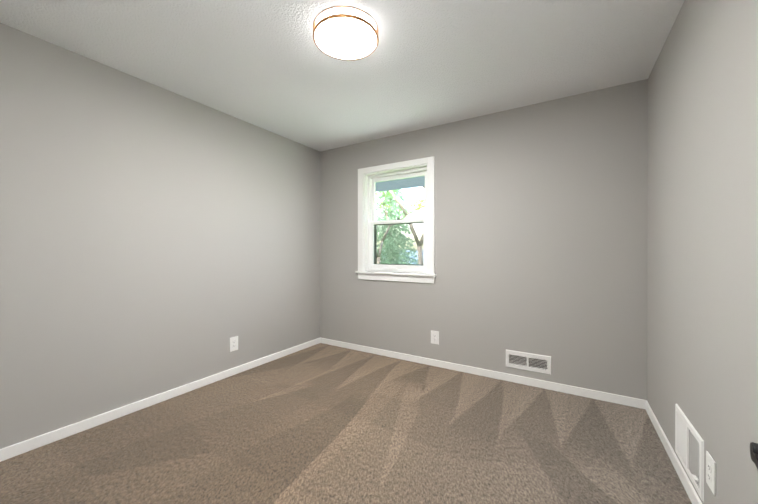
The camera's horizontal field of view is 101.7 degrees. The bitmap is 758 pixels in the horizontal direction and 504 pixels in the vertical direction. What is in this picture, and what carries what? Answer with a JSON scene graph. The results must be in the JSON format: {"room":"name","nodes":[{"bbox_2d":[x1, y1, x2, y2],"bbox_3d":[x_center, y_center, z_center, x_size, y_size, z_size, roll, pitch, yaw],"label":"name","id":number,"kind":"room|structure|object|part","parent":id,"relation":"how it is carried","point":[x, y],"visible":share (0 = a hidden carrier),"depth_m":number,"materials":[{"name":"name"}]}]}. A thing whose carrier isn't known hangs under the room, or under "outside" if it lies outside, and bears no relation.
{"room":"empty bedroom","nodes":[
{"label":"empty bedroom","id":0,"kind":"room"},
{"bbox_2d":[0,23,319,448],"bbox_3d":[-1.946,-0.057,2.098,0.120,2.440,4.720,0,0,31],"label":"wall","id":1,"kind":"structure","parent":0,"point":[155,240],"depth_m":2.23,"materials":[{"name":"grey paint"}]},
{"bbox_2d":[0,337,320,461],"bbox_3d":[-1.544,1.128,2.632,0.013,0.068,3.075,0,0,31],"label":"baseboard","id":2,"kind":"structure","parent":1,"relation":"attached to","point":[14,450],"depth_m":2.22,"materials":[{"name":"white wood"}]},
{"bbox_2d":[230,336,237,351],"bbox_3d":[-1.371,0.869,2.921,0.008,0.134,0.086,0,0,31],"label":"electrical outlet","id":3,"kind":"object","parent":1,"relation":"attached to","point":[233,343],"visible":1,"depth_m":2.91,"materials":[{"name":"white plastic"}]},
{"bbox_2d":[0,0,683,151],"bbox_3d":[-0.529,-1.325,1.231,3.440,0.100,4.720,0,0,31],"label":"ceiling","id":4,"kind":"structure","parent":0,"point":[270,65],"depth_m":1.99,"materials":[{"name":"white paint"}]},
{"bbox_2d":[313,6,378,59],"bbox_3d":[-0.190,-1.248,1.786,0.378,0.056,0.378,0,0,31],"label":"ceiling light","id":5,"kind":"object","parent":4,"relation":"attached to","point":[345,33],"visible":1,"depth_m":1.73,"materials":[{"name":"white glass"}]},
{"bbox_3d":[-0.190,-1.254,1.786,0.366,0.043,0.366,0,0,31],"label":"lamp shade","id":6,"kind":"part","parent":5,"relation":"part of","materials":[{"name":"white glass"}]},
{"bbox_2d":[0,343,691,503],"bbox_3d":[-0.529,1.215,1.237,3.440,0.100,4.720,0,0,31],"label":"floor","id":7,"kind":"structure","parent":0,"point":[320,423],"depth_m":1.84,"materials":[{"name":"carpet"}]},
{"bbox_2d":[320,79,647,399],"bbox_3d":[0.658,-0.059,3.181,3.200,2.440,0.160,0,0,31],"label":"wall","id":8,"kind":"structure","parent":0,"point":[541,218],"depth_m":2.72,"materials":[{"name":"grey paint"}]},
{"bbox_2d":[364,164,426,270],"bbox_3d":[0.182,-0.343,3.418,0.800,1.135,0.070,0,0,31],"label":"liner","id":9,"kind":"object","parent":8,"relation":"attached to","point":[366,175],"visible":0.69,"depth_m":3.60,"materials":[{"name":"white wood"}]},
{"bbox_2d":[355,271,435,276],"bbox_3d":[0.169,0.236,3.398,0.984,0.022,0.104,0,0,31],"label":"sill","id":10,"kind":"structure","parent":8,"relation":"attached to","point":[403,273],"depth_m":3.33,"materials":[{"name":"white wood"}]},
{"bbox_2d":[358,156,434,282],"bbox_3d":[0.159,-0.326,3.380,0.944,1.291,0.018,0,0,31],"label":"window frame","id":11,"kind":"structure","parent":8,"relation":"in","point":[429,162],"depth_m":3.27,"materials":[{"name":"white wood"}]},
{"bbox_2d":[368,167,426,272],"bbox_3d":[0.218,-0.337,3.476,0.776,1.123,0.083,0,0,31],"label":"window","id":12,"kind":"structure","parent":8,"relation":"in","point":[370,177],"depth_m":3.50,"materials":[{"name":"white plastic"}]},
{"bbox_3d":[0.207,-0.089,3.460,0.644,0.476,0.005,0,0,31],"label":"glass","id":13,"kind":"part","parent":12,"relation":"part of","materials":[{"name":"clear glass"}]},
{"bbox_3d":[0.207,-0.081,3.460,0.716,0.556,0.028,0,0,31],"label":"window sash","id":14,"kind":"part","parent":12,"relation":"part of","materials":[{"name":"white wood"}]},
{"bbox_3d":[0.237,-0.089,3.508,0.686,0.542,0.008,0,0,31],"label":"screen frame","id":15,"kind":"part","parent":12,"relation":"part of","materials":[{"name":"grey"}]},
{"bbox_3d":[0.224,-0.595,3.486,0.716,0.546,0.028,0,0,31],"label":"window sash","id":16,"kind":"part","parent":12,"relation":"part of","materials":[{"name":"white wood"}]},
{"bbox_2d":[377,223,422,264],"bbox_3d":[0.236,-0.088,3.507,0.636,0.470,0.001,0,0,31],"label":"screen","id":17,"kind":"object","parent":12,"relation":"attached to","point":[394,260],"depth_m":3.52,"materials":[{"name":"grey metal"}]},
{"bbox_3d":[0.224,-0.591,3.486,0.644,0.472,0.005,0,0,31],"label":"glass","id":18,"kind":"part","parent":12,"relation":"part of","materials":[{"name":"clear glass"}]},
{"bbox_2d":[431,330,438,344],"bbox_3d":[0.567,0.869,3.140,0.086,0.134,0.008,0,0,31],"label":"electrical outlet","id":19,"kind":"object","parent":8,"relation":"attached to","point":[434,337],"visible":1,"depth_m":3.14,"materials":[{"name":"white plastic"}]},
{"bbox_2d":[321,338,644,408],"bbox_3d":[0.613,1.127,3.110,3.174,0.068,0.013,0,0,31],"label":"baseboard","id":20,"kind":"structure","parent":8,"relation":"attached to","point":[602,396],"depth_m":2.79,"materials":[{"name":"white wood"}]},
{"bbox_2d":[506,349,550,374],"bbox_3d":[1.295,0.958,2.692,0.360,0.155,0.017,0,0,31],"label":"air vent","id":21,"kind":"object","parent":8,"relation":"in","point":[529,361],"visible":1,"depth_m":2.69,"materials":[{"name":"white metal"}]},
{"bbox_2d":[647,0,757,503],"bbox_3d":[0.889,-0.052,0.370,0.120,2.440,4.720,0,0,31],"label":"wall","id":22,"kind":"structure","parent":0,"point":[702,301],"depth_m":1.30,"materials":[{"name":"grey paint"}]},
{"bbox_2d":[645,400,701,503],"bbox_3d":[1.558,1.131,1.599,0.013,0.068,1.609,0,0,31],"label":"baseboard","id":23,"kind":"structure","parent":22,"relation":"attached to","point":[694,498],"depth_m":1.67,"materials":[{"name":"white wood"}]},
{"bbox_2d":[675,403,703,501],"bbox_3d":[1.499,0.950,1.506,0.020,0.265,0.390,0,0,31],"label":"air vent","id":24,"kind":"object","parent":22,"relation":"in","point":[689,445],"visible":1,"depth_m":1.46,"materials":[{"name":"white metal"}]},
{"bbox_2d":[706,451,715,495],"bbox_3d":[1.357,0.903,1.264,0.008,0.134,0.086,0,0,31],"label":"electrical outlet","id":25,"kind":"object","parent":22,"relation":"attached to","point":[710,472],"visible":1,"depth_m":1.25,"materials":[{"name":"white plastic"}]},
{"label":"outside","id":26,"kind":"structure","parent":0,"visible":0},
{"bbox_3d":[16.685,4.188,32.561,80.000,0.200,66.680,0,0,31],"label":"ground","id":27,"kind":"structure","parent":26,"visible":0},
{"bbox_2d":[376,186,424,264],"bbox_3d":[1.065,-2.896,16.636,13.965,14.089,15.295,0,0,31],"label":"trees","id":28,"kind":"object","parent":27,"relation":"on","point":[400,207],"depth_m":21.98,"materials":[{"name":"green plant"}]},
{"bbox_3d":[0.861,-1.015,3.512,4.400,0.030,0.620,0,0,31],"label":"roof","id":29,"kind":"structure","parent":0,"visible":0},
{"bbox_2d":[376,176,424,191],"bbox_3d":[1.050,-0.961,3.821,4.400,0.200,0.145,0,0,31],"label":"fascia","id":30,"kind":"object","parent":29,"relation":"attached to","point":[414,180],"depth_m":4.20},
{"bbox_3d":[-0.280,0.139,-0.009,0.796,2.058,0.115,0,0,31],"label":"door frame","id":31,"kind":"structure","parent":0,"visible":0},
{"bbox_3d":[0.359,0.147,0.137,0.035,2.018,0.760,0,0,42],"label":"door leaf","id":32,"kind":"structure","parent":31,"relation":"attached to","visible":0},
{"bbox_2d":[750,442,757,469],"bbox_3d":[0.561,0.277,0.363,0.153,0.068,0.173,0,0,42],"label":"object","id":33,"kind":"structure","parent":32,"relation":"attached to","point":[754,452],"depth_m":0.42,"materials":[{"name":"black metal"}]},
{"bbox_3d":[5.139,1.997,28.983,10.000,4.200,7.000,0,0,31],"label":"house","id":34,"kind":"object","parent":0,"visible":0},
{"bbox_2d":[384,250,422,264],"bbox_3d":[5.139,0.622,28.980,10.700,1.630,7.700,0,0,31],"label":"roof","id":35,"kind":"structure","parent":34,"relation":"on","point":[416,253],"depth_m":28.59,"materials":[{"name":"blue"}]}
]}

